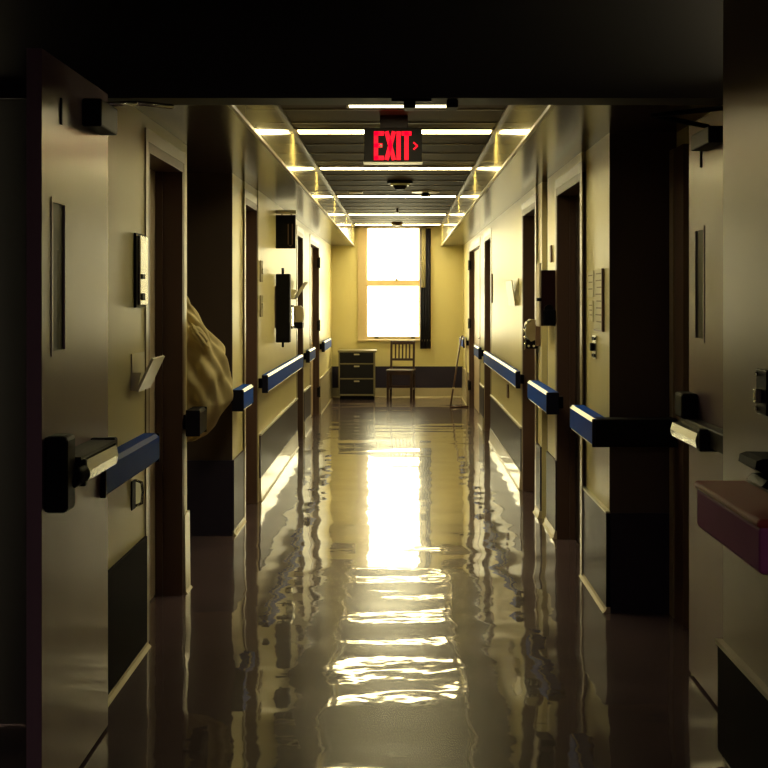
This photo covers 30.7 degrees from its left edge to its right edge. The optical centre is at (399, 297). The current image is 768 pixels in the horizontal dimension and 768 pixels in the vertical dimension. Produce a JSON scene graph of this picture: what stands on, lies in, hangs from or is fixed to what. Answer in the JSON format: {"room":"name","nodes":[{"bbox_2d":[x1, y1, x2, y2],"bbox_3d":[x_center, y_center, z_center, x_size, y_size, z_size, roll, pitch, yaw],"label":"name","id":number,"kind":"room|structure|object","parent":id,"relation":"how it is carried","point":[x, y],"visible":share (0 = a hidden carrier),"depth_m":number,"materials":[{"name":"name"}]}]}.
{"room":"hospital interior","nodes":[
{"label":"hospital interior","id":0,"kind":"room"},
{"bbox_2d":[108,106,330,569],"bbox_3d":[-1.820,0.355,13.130,1.560,2.290,16.140,0,0,0],"label":"wall","id":1,"kind":"structure","parent":0,"point":[126,149],"depth_m":8.85,"materials":[{"name":"beige paint"}]},
{"bbox_2d":[100,433,159,497],"bbox_3d":[-1.050,0.621,5.290,0.101,0.120,1.068,0,0,0],"label":"handrail","id":2,"kind":"object","parent":1,"relation":"attached to","point":[137,454],"visible":0.62,"depth_m":5.25,"materials":[{"name":"blue plastic"}]},
{"bbox_2d":[131,479,143,510],"bbox_3d":[-1.080,0.809,5.763,0.040,0.121,0.086,0,0,0],"label":"door pull","id":3,"kind":"object","parent":1,"relation":"attached to","point":[134,505],"visible":1,"depth_m":5.79,"materials":[{"name":"black metal"}]},
{"bbox_2d":[134,233,147,307],"bbox_3d":[-1.087,-0.115,5.885,0.027,0.310,0.210,0,0,0],"label":"sign holder","id":4,"kind":"object","parent":1,"relation":"attached to","point":[140,241],"visible":1,"depth_m":5.83,"materials":[{"name":"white plastic"}]},
{"bbox_2d":[131,352,164,391],"bbox_3d":[-1.054,0.307,5.860,0.093,0.154,0.280,0,0,0],"label":"pocket","id":5,"kind":"object","parent":1,"relation":"attached to","point":[141,379],"visible":1,"depth_m":5.80,"materials":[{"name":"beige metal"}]},
{"bbox_2d":[145,127,185,642],"bbox_3d":[-1.185,0.383,6.595,0.181,2.235,1.120,0,0,0],"label":"door","id":6,"kind":"structure","parent":1,"relation":"in","point":[165,164],"depth_m":7.06,"materials":[{"name":"brown wood"}]},
{"bbox_2d":[183,406,206,436],"bbox_3d":[-1.052,0.627,7.122,0.106,0.132,0.253,0,0,0],"label":"handrail","id":7,"kind":"object","parent":1,"relation":"attached to","point":[195,418],"visible":1,"depth_m":7.00,"materials":[{"name":"black plastic"}]},
{"bbox_2d":[187,296,232,441],"bbox_3d":[-1.208,0.258,7.493,0.643,1.052,0.485,0,0,0],"label":"laundry bag","id":8,"kind":"object","parent":1,"relation":"hanging from","point":[209,379],"visible":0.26,"depth_m":7.39,"materials":[{"name":"beige fabric"}]},
{"bbox_2d":[108,367,332,706],"bbox_3d":[-1.755,1.258,13.130,1.490,0.485,16.140,0,0,0],"label":"baseboard","id":9,"kind":"structure","parent":1,"relation":"attached to","point":[215,488],"depth_m":8.83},
{"bbox_2d":[231,384,253,410],"bbox_3d":[-1.007,0.627,8.835,0.107,0.133,0.578,0,0,0],"label":"handrail","id":10,"kind":"object","parent":1,"relation":"attached to","point":[243,395],"visible":0.88,"depth_m":8.60,"materials":[{"name":"blue plastic"}]},
{"bbox_2d":[133,105,352,245],"bbox_3d":[-1.847,-0.938,13.130,2.305,0.295,16.140,0,0,0],"label":"ceiling soffit","id":11,"kind":"structure","parent":1,"relation":"attached to","point":[216,140],"depth_m":7.76,"materials":[{"name":"beige paint"}]},
{"bbox_2d":[243,189,257,519],"bbox_3d":[-1.139,0.383,9.870,0.191,2.235,0.910,0,0,0],"label":"door","id":12,"kind":"structure","parent":1,"relation":"in","point":[250,202],"depth_m":10.23,"materials":[{"name":"brown metal"}]},
{"bbox_2d":[260,295,263,316],"bbox_3d":[-1.030,0.060,10.450,0.020,0.160,0.160,0,0,0],"label":"light switch","id":13,"kind":"object","parent":1,"relation":"attached to","point":[261,296],"visible":1,"depth_m":10.41,"materials":[{"name":"beige plastic"}]},
{"bbox_2d":[260,260,263,281],"bbox_3d":[-1.030,-0.200,10.450,0.020,0.160,0.160,0,0,0],"label":"light switch","id":14,"kind":"object","parent":1,"relation":"attached to","point":[261,261],"visible":1,"depth_m":10.41,"materials":[{"name":"beige plastic"}]},
{"bbox_2d":[258,354,303,392],"bbox_3d":[-1.000,0.627,12.075,0.080,0.133,3.758,0,0,0],"label":"handrail","id":15,"kind":"object","parent":1,"relation":"attached to","point":[271,379],"visible":1,"depth_m":11.27,"materials":[{"name":"blue plastic"}]},
{"bbox_2d":[275,268,290,346],"bbox_3d":[-0.976,0.080,11.660,0.128,0.660,0.120,0,0,0],"label":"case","id":16,"kind":"object","parent":1,"relation":"attached to","point":[283,281],"visible":1,"depth_m":11.60,"materials":[{"name":"black plastic"}]},
{"bbox_2d":[259,385,310,435],"bbox_3d":[-1.031,1.009,13.235,0.018,0.012,5.810,0,0,0],"label":"trim","id":17,"kind":"structure","parent":1,"relation":"attached to","point":[309,386],"depth_m":11.97,"materials":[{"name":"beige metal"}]},
{"bbox_2d":[276,210,296,248],"bbox_3d":[-0.954,-0.575,11.740,0.172,0.320,0.080,0,0,0],"label":"sign","id":18,"kind":"object","parent":1,"relation":"attached to","point":[285,224],"visible":1,"depth_m":11.72,"materials":[{"name":"black plastic"}]},
{"bbox_2d":[291,305,293,328],"bbox_3d":[-1.010,0.172,12.850,0.060,0.215,0.220,0,0,0],"label":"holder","id":19,"kind":"object","parent":1,"relation":"attached to","point":[292,306],"visible":0.42,"depth_m":12.76,"materials":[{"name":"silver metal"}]},
{"bbox_2d":[294,306,304,328],"bbox_3d":[-0.994,0.188,13.835,0.092,0.225,0.190,0,0,0],"label":"soap dispenser","id":20,"kind":"object","parent":1,"relation":"attached to","point":[299,315],"visible":1,"depth_m":13.75,"materials":[{"name":"beige plastic"}]},
{"bbox_2d":[291,280,307,298],"bbox_3d":[-0.966,-0.078,13.400,0.148,0.184,0.400,0,0,0],"label":"pocket","id":21,"kind":"object","parent":1,"relation":"attached to","point":[293,295],"visible":0.76,"depth_m":13.30,"materials":[{"name":"beige plastic"}]},
{"bbox_2d":[296,225,303,438],"bbox_3d":[-1.125,0.383,14.550,0.181,2.235,0.970,0,0,0],"label":"door","id":22,"kind":"structure","parent":1,"relation":"in","point":[299,231],"depth_m":14.94,"materials":[{"name":"brown metal"}]},
{"bbox_2d":[304,347,315,362],"bbox_3d":[-1.002,0.627,15.480,0.077,0.133,1.048,0,0,0],"label":"handrail","id":23,"kind":"object","parent":1,"relation":"attached to","point":[310,354],"visible":0.98,"depth_m":15.09,"materials":[{"name":"blue plastic"}]},
{"bbox_2d":[310,234,319,416],"bbox_3d":[-1.087,0.383,17.075,0.137,2.235,1.860,0,0,0],"label":"door","id":24,"kind":"structure","parent":1,"relation":"in","point":[314,243],"depth_m":17.89,"materials":[{"name":"wood"}]},
{"bbox_2d":[320,338,330,351],"bbox_3d":[-1.002,0.627,18.825,0.077,0.133,1.758,0,0,0],"label":"handrail","id":25,"kind":"object","parent":1,"relation":"attached to","point":[326,344],"visible":1,"depth_m":18.32,"materials":[{"name":"blue plastic"}]},
{"bbox_2d":[0,0,722,723],"bbox_3d":[-0.700,0.207,4.995,4.600,2.585,0.130,0,0,0],"label":"wall header","id":26,"kind":"structure","parent":0,"point":[93,38],"depth_m":4.93,"materials":[{"name":"black paint"}]},
{"bbox_2d":[26,48,173,767],"bbox_3d":[-0.926,0.389,4.444,0.271,2.198,0.929,0,0,0],"label":"door","id":27,"kind":"structure","parent":26,"relation":"in","point":[70,120],"depth_m":4.22,"materials":[{"name":"grey laminate"}]},
{"bbox_2d":[228,105,354,245],"bbox_3d":[-0.697,-0.794,13.130,0.017,0.015,16.139,0,0,0],"label":"trim","id":28,"kind":"structure","parent":26,"relation":"attached to","point":[233,108],"depth_m":7.84,"materials":[{"name":"beige metal"}]},
{"bbox_2d":[235,105,353,243],"bbox_3d":[-0.693,-0.938,13.130,0.004,0.295,16.140,0,0,0],"label":"ceiling soffit","id":29,"kind":"structure","parent":26,"relation":"attached to","point":[268,121],"depth_m":9.08,"materials":[{"name":"paint"}]},
{"bbox_2d":[0,77,722,110],"bbox_3d":[-0.065,0.362,4.990,2.770,2.275,0.180,0,0,0],"label":"trim","id":30,"kind":"structure","parent":26,"relation":"attached to","point":[409,92],"depth_m":4.90,"materials":[{"name":"black paint"}]},
{"bbox_2d":[441,105,547,243],"bbox_3d":[0.623,-0.938,13.130,0.004,0.295,16.140,0,0,0],"label":"trim","id":31,"kind":"structure","parent":26,"relation":"attached to","point":[519,119],"depth_m":9.10,"materials":[{"name":"paint"}]},
{"bbox_2d":[441,105,554,245],"bbox_3d":[0.626,-0.794,13.130,0.017,0.015,16.139,0,0,0],"label":"trim","id":32,"kind":"structure","parent":26,"relation":"attached to","point":[549,108],"depth_m":7.83,"materials":[{"name":"beige metal"}]},
{"bbox_2d":[0,397,728,767],"bbox_3d":[0.000,1.550,9.650,6.000,0.100,23.700,0,0,0],"label":"floor","id":33,"kind":"structure","parent":0,"point":[394,598],"depth_m":6.16,"materials":[{"name":"plastic"}]},
{"bbox_2d":[338,349,376,399],"bbox_3d":[-0.630,1.135,20.816,0.570,0.730,0.468,0,0,0],"label":"base cabinet","id":34,"kind":"object","parent":33,"relation":"on","point":[356,367],"visible":1,"depth_m":20.60,"materials":[{"name":"black wood"}]},
{"bbox_2d":[386,341,415,400],"bbox_3d":[0.017,1.067,20.635,0.402,0.865,0.432,0,0,7],"label":"wooden chair","id":35,"kind":"object","parent":33,"relation":"on","point":[411,372],"visible":1,"depth_m":20.75,"materials":[{"name":"brown wood"}]},
{"bbox_2d":[450,335,467,407],"bbox_3d":[0.795,1.006,19.234,0.261,0.987,0.195,0,0,-9],"label":"folding stand","id":36,"kind":"object","parent":33,"relation":"on","point":[453,387],"visible":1,"depth_m":19.22,"materials":[{"name":"brown metal"}]},
{"bbox_2d":[281,105,506,226],"bbox_3d":[0.000,-1.135,9.650,6.000,0.100,23.700,0,0,0],"label":"ceiling","id":37,"kind":"structure","parent":0,"point":[293,115],"depth_m":10.66,"materials":[{"name":"tile"}]},
{"bbox_2d":[363,115,422,164],"bbox_3d":[-0.042,-0.941,8.332,0.350,0.288,0.086,0,0,0],"label":"exit sign","id":38,"kind":"object","parent":37,"relation":"hanging from","point":[393,143],"visible":1,"depth_m":8.30,"materials":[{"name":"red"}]},
{"bbox_2d":[276,105,510,226],"bbox_3d":[-0.035,-1.079,13.130,1.320,0.012,16.140,0,0,0],"label":"trim","id":39,"kind":"structure","parent":37,"relation":"attached to","point":[279,107],"depth_m":11.08,"materials":[{"name":"grey metal"}]},
{"bbox_2d":[295,128,493,133],"bbox_3d":[-0.035,-1.077,9.040,1.272,0.013,0.240,0,0,0],"label":"recessed light","id":40,"kind":"object","parent":37,"relation":"in","point":[298,130],"visible":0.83,"depth_m":8.97,"materials":[{"name":"white plastic"}]},
{"bbox_2d":[298,130,490,133],"bbox_3d":[-0.035,-1.078,9.040,1.242,0.010,0.210,0,0,0],"label":"diffuser","id":41,"kind":"object","parent":40,"relation":"attached to","point":[299,131],"depth_m":9.04,"materials":[{"name":"white plastic"}]},
{"bbox_2d":[318,166,472,169],"bbox_3d":[-0.035,-1.077,11.600,1.272,0.013,0.240,0,0,0],"label":"recessed light","id":42,"kind":"object","parent":37,"relation":"in","point":[319,167],"visible":1,"depth_m":11.49,"materials":[{"name":"white plastic"}]},
{"bbox_2d":[321,168,470,169],"bbox_3d":[-0.035,-1.078,11.600,1.242,0.010,0.210,0,0,0],"label":"diffuser","id":43,"kind":"object","parent":42,"relation":"attached to","point":[321,168],"depth_m":11.63,"materials":[{"name":"white plastic"}]},
{"bbox_2d":[346,105,445,108],"bbox_3d":[-0.010,-1.077,7.270,0.580,0.013,1.290,0,0,0],"label":"recessed light","id":44,"kind":"object","parent":37,"relation":"in","point":[347,106],"visible":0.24,"depth_m":7.84,"materials":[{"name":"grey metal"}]},
{"bbox_2d":[336,195,456,197],"bbox_3d":[-0.035,-1.077,14.800,1.272,0.013,0.240,0,0,0],"label":"recessed light","id":45,"kind":"object","parent":37,"relation":"in","point":[337,196],"visible":1,"depth_m":14.80,"materials":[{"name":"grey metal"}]},
{"bbox_2d":[338,196,454,196],"bbox_3d":[-0.035,-1.078,14.800,1.242,0.010,0.210,0,0,0],"label":"diffuser","id":46,"kind":"object","parent":45,"relation":"attached to","point":[338,196],"depth_m":14.80,"materials":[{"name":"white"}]},
{"bbox_2d":[347,213,446,214],"bbox_3d":[-0.035,-1.077,18.000,1.272,0.013,0.240,0,0,0],"label":"recessed light","id":47,"kind":"object","parent":37,"relation":"in","point":[347,213],"visible":1,"depth_m":17.88,"materials":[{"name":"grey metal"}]},
{"bbox_2d":[349,214,445,214],"bbox_3d":[-0.035,-1.078,18.000,1.242,0.010,0.210,0,0,0],"label":"diffuser","id":48,"kind":"object","parent":47,"relation":"attached to","point":[349,214],"depth_m":17.99,"materials":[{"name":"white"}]},
{"bbox_2d":[354,223,440,224],"bbox_3d":[-0.035,-1.077,20.450,1.272,0.013,0.240,0,0,0],"label":"recessed light","id":49,"kind":"object","parent":37,"relation":"in","point":[354,223],"visible":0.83,"depth_m":20.37,"materials":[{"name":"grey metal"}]},
{"bbox_2d":[355,224,439,224],"bbox_3d":[-0.035,-1.078,20.450,1.242,0.010,0.210,0,0,0],"label":"diffuser","id":50,"kind":"object","parent":49,"relation":"attached to","point":[355,224],"depth_m":20.44,"materials":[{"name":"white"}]},
{"bbox_2d":[392,222,402,225],"bbox_3d":[-0.040,-1.058,20.050,0.160,0.055,0.160,0,0,0],"label":"smoke detector","id":51,"kind":"object","parent":37,"relation":"attached to","point":[393,223],"visible":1,"depth_m":19.99,"materials":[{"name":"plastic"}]},
{"bbox_2d":[387,180,412,189],"bbox_3d":[0.000,-1.042,12.950,0.240,0.085,0.240,0,0,0],"label":"smoke detector","id":52,"kind":"object","parent":37,"relation":"attached to","point":[397,184],"visible":1,"depth_m":12.89,"materials":[{"name":"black plastic"}]},
{"bbox_2d":[412,190,438,196],"bbox_3d":[0.260,-1.060,14.250,0.280,0.050,0.280,0,0,0],"label":"sprinkler head","id":53,"kind":"object","parent":37,"relation":"attached to","point":[425,193],"visible":1,"depth_m":14.21},
{"bbox_2d":[331,226,462,365],"bbox_3d":[0.000,0.207,21.325,3.200,2.585,0.250,0,0,0],"label":"wall","id":54,"kind":"structure","parent":0,"point":[446,261],"depth_m":21.20,"materials":[{"name":"beige paint"}]},
{"bbox_2d":[358,227,427,341],"bbox_3d":[-0.090,-0.205,21.275,1.100,1.750,0.250,0,0,0],"label":"window","id":55,"kind":"structure","parent":54,"relation":"in","point":[363,282],"depth_m":21.20,"materials":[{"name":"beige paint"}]},
{"bbox_2d":[331,366,462,396],"bbox_3d":[-0.042,1.268,21.185,1.997,0.465,0.030,0,0,0],"label":"baseboard","id":56,"kind":"structure","parent":54,"relation":"attached to","point":[425,376],"depth_m":21.19,"materials":[{"name":"rubber"}]},
{"bbox_2d":[364,227,432,348],"bbox_3d":[-0.025,-0.154,21.124,1.050,1.838,0.078,0,0,0],"label":"window curtain","id":57,"kind":"object","parent":54,"relation":"hanging from","point":[425,234],"visible":1,"depth_m":21.12,"materials":[{"name":"black fabric"}]},
{"bbox_2d":[463,112,710,518],"bbox_3d":[1.278,0.355,12.875,0.643,2.290,16.650,0,0,0],"label":"wall","id":58,"kind":"structure","parent":0,"point":[638,161],"depth_m":6.68,"materials":[{"name":"paint"}]},
{"bbox_2d":[459,336,468,347],"bbox_3d":[0.913,0.627,19.940,0.089,0.133,1.128,0,0,0],"label":"handrail","id":59,"kind":"object","parent":58,"relation":"attached to","point":[463,339],"visible":0.73,"depth_m":19.46,"materials":[{"name":"blue plastic"}]},
{"bbox_2d":[468,237,479,412],"bbox_3d":[0.999,0.383,18.025,0.127,2.235,2.660,0,0,0],"label":"door","id":60,"kind":"structure","parent":58,"relation":"in","point":[474,247],"depth_m":19.15,"materials":[{"name":"beige wood"}]},
{"bbox_2d":[474,345,483,358],"bbox_3d":[0.920,0.627,16.300,0.074,0.133,1.008,0,0,0],"label":"handrail","id":61,"kind":"object","parent":58,"relation":"attached to","point":[478,352],"visible":0.99,"depth_m":15.90,"materials":[{"name":"blue plastic"}]},
{"bbox_2d":[484,228,490,430],"bbox_3d":[1.026,0.383,15.250,0.151,2.235,1.210,0,0,0],"label":"door","id":62,"kind":"structure","parent":58,"relation":"in","point":[487,235],"depth_m":15.75,"materials":[{"name":"brown metal"}]},
{"bbox_2d":[490,274,492,302],"bbox_3d":[0.950,-0.100,14.525,0.015,0.300,0.150,0,0,0],"label":"room sign","id":63,"kind":"object","parent":58,"relation":"attached to","point":[491,275],"visible":1,"depth_m":14.45,"materials":[{"name":"brown plastic"}]},
{"bbox_2d":[483,351,523,388],"bbox_3d":[0.920,0.627,12.785,0.074,0.133,4.138,0,0,0],"label":"handrail","id":64,"kind":"object","parent":58,"relation":"attached to","point":[509,373],"visible":1,"depth_m":11.86,"materials":[{"name":"blue plastic"}]},
{"bbox_2d":[505,278,518,305],"bbox_3d":[0.928,-0.048,11.625,0.058,0.224,0.650,0,0,0],"label":"pocket","id":65,"kind":"object","parent":58,"relation":"attached to","point":[512,286],"visible":1,"depth_m":11.45,"materials":[{"name":"beige plastic"}]},
{"bbox_2d":[522,193,536,504],"bbox_3d":[1.042,0.383,10.380,0.181,2.235,1.150,0,0,0],"label":"door","id":66,"kind":"structure","parent":58,"relation":"in","point":[529,207],"depth_m":10.86,"materials":[{"name":"brown metal"}]},
{"bbox_2d":[523,319,540,349],"bbox_3d":[0.904,0.250,9.697,0.121,0.212,0.206,0,0,0],"label":"soap dispenser","id":67,"kind":"object","parent":58,"relation":"attached to","point":[532,332],"visible":0.99,"depth_m":9.62,"materials":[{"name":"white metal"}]},
{"bbox_2d":[479,383,609,512],"bbox_3d":[0.958,1.018,11.675,0.045,0.014,10.030,0,0,0],"label":"trim","id":68,"kind":"structure","parent":58,"relation":"attached to","point":[590,494],"depth_m":7.42,"materials":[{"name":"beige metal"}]},
{"bbox_2d":[527,380,562,414],"bbox_3d":[0.924,0.627,8.940,0.112,0.133,1.248,0,0,0],"label":"handrail","id":69,"kind":"object","parent":58,"relation":"attached to","point":[546,398],"visible":1,"depth_m":8.51,"materials":[{"name":"blue plastic"}]},
{"bbox_2d":[535,263,555,326],"bbox_3d":[0.919,-0.020,8.945,0.122,0.400,0.410,0,0,0],"label":"wall box","id":70,"kind":"object","parent":58,"relation":"attached to","point":[545,312],"visible":1,"depth_m":8.78,"materials":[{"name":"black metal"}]},
{"bbox_2d":[547,182,547,450],"bbox_3d":[1.040,0.355,9.412,0.080,2.290,0.205,0,0,0],"label":"trim","id":71,"kind":"structure","parent":58,"relation":"attached to","point":[547,182],"depth_m":9.51,"materials":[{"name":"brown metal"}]},
{"bbox_2d":[550,245,551,261],"bbox_3d":[0.974,-0.285,9.030,0.012,0.110,0.060,0,0,0],"label":"room sign","id":72,"kind":"object","parent":58,"relation":"attached to","point":[550,245],"visible":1,"depth_m":9.00,"materials":[{"name":"brown plastic"}]},
{"bbox_2d":[461,367,668,613],"bbox_3d":[1.121,1.258,13.928,0.399,0.485,14.545,0,0,0],"label":"baseboard","id":73,"kind":"structure","parent":58,"relation":"attached to","point":[626,555],"depth_m":6.66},
{"bbox_2d":[555,161,584,575],"bbox_3d":[1.054,0.383,8.155,0.161,2.235,1.300,0,0,0],"label":"door","id":74,"kind":"structure","parent":58,"relation":"in","point":[570,187],"depth_m":8.70,"materials":[{"name":"brown wood"}]},
{"bbox_2d":[442,105,721,245],"bbox_3d":[1.812,-0.938,13.130,2.375,0.295,16.140,0,0,0],"label":"soffit","id":75,"kind":"structure","parent":58,"relation":"attached to","point":[567,131],"depth_m":7.07,"materials":[{"name":"beige paint"}]},
{"bbox_2d":[588,271,593,296],"bbox_3d":[0.996,-0.072,7.310,0.008,0.135,0.220,0,0,0],"label":"room sign","id":76,"kind":"object","parent":58,"relation":"attached to","point":[590,273],"visible":1,"depth_m":7.28,"materials":[{"name":"beige paper"}]},
{"bbox_2d":[589,301,593,320],"bbox_3d":[0.996,0.068,7.300,0.008,0.105,0.160,0,0,0],"label":"room sign","id":77,"kind":"object","parent":58,"relation":"attached to","point":[591,303],"visible":1,"depth_m":7.27,"materials":[{"name":"beige plastic"}]},
{"bbox_2d":[590,335,596,358],"bbox_3d":[0.986,0.250,7.160,0.028,0.120,0.120,0,0,0],"label":"switch","id":78,"kind":"object","parent":58,"relation":"attached to","point":[593,346],"visible":1,"depth_m":7.14,"materials":[{"name":"silver metal"}]},
{"bbox_2d":[594,268,603,331],"bbox_3d":[0.993,0.011,7.004,0.014,0.311,0.312,0,0,0],"label":"framed notice","id":79,"kind":"object","parent":58,"relation":"attached to","point":[598,273],"visible":1,"depth_m":6.97,"materials":[{"name":"beige paper"}]},
{"bbox_2d":[570,405,677,446],"bbox_3d":[1.106,0.627,6.922,0.429,0.133,0.884,0,0,0],"label":"handrail","id":80,"kind":"object","parent":58,"relation":"attached to","point":[598,430],"visible":0.91,"depth_m":6.48,"materials":[{"name":"blue plastic"}]},
{"bbox_2d":[669,149,673,617],"bbox_3d":[1.300,0.400,6.607,0.040,2.200,0.095,0,0,0],"label":"trim","id":81,"kind":"structure","parent":58,"relation":"attached to","point":[671,152],"depth_m":6.60,"materials":[{"name":"brown wood"}]},
{"bbox_2d":[674,144,688,628],"bbox_3d":[1.302,0.400,6.455,0.035,2.200,0.210,0,0,0],"label":"trim","id":82,"kind":"structure","parent":58,"relation":"attached to","point":[681,153],"depth_m":6.37,"materials":[{"name":"brown metal"}]},
{"bbox_2d":[651,105,722,706],"bbox_3d":[1.046,0.399,5.130,0.309,2.178,0.940,0,0,0],"label":"door","id":83,"kind":"structure","parent":58,"relation":"in","point":[699,409],"depth_m":5.30,"materials":[{"name":"grey laminate"}]},
{"bbox_2d":[723,0,767,767],"bbox_3d":[1.325,0.207,1.175,0.550,2.585,6.750,0,0,0],"label":"wall","id":84,"kind":"structure","parent":0,"point":[745,22],"depth_m":4.27,"materials":[{"name":"paint"}]},
{"bbox_2d":[694,481,767,574],"bbox_3d":[0.970,0.622,3.862,0.160,0.140,0.755,0,0,0],"label":"handrail","id":85,"kind":"object","parent":84,"relation":"attached to","point":[734,513],"visible":1,"depth_m":3.82,"materials":[{"name":"plastic"}]},
{"bbox_2d":[715,639,767,699],"bbox_3d":[1.039,1.117,1.181,0.022,0.015,6.762,0,0,0],"label":"trim","id":86,"kind":"structure","parent":84,"relation":"attached to","point":[743,667],"depth_m":4.22,"materials":[{"name":"beige wood"}]},
{"bbox_2d":[718,647,767,767],"bbox_3d":[1.167,1.298,1.181,0.265,0.345,6.762,0,0,0],"label":"baseboard","id":87,"kind":"structure","parent":84,"relation":"attached to","point":[742,709],"depth_m":4.25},
{"bbox_2d":[738,451,767,489],"bbox_3d":[0.984,0.466,3.710,0.132,0.099,0.180,0,0,0],"label":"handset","id":88,"kind":"object","parent":84,"relation":"attached to","point":[756,460],"visible":1,"depth_m":3.68,"materials":[{"name":"black plastic"}]},
{"bbox_2d":[753,368,767,415],"bbox_3d":[1.032,0.270,4.018,0.035,0.130,0.115,0,0,0],"label":"switch","id":89,"kind":"object","parent":84,"relation":"attached to","point":[760,393],"visible":1,"depth_m":4.00,"materials":[{"name":"black plastic"}]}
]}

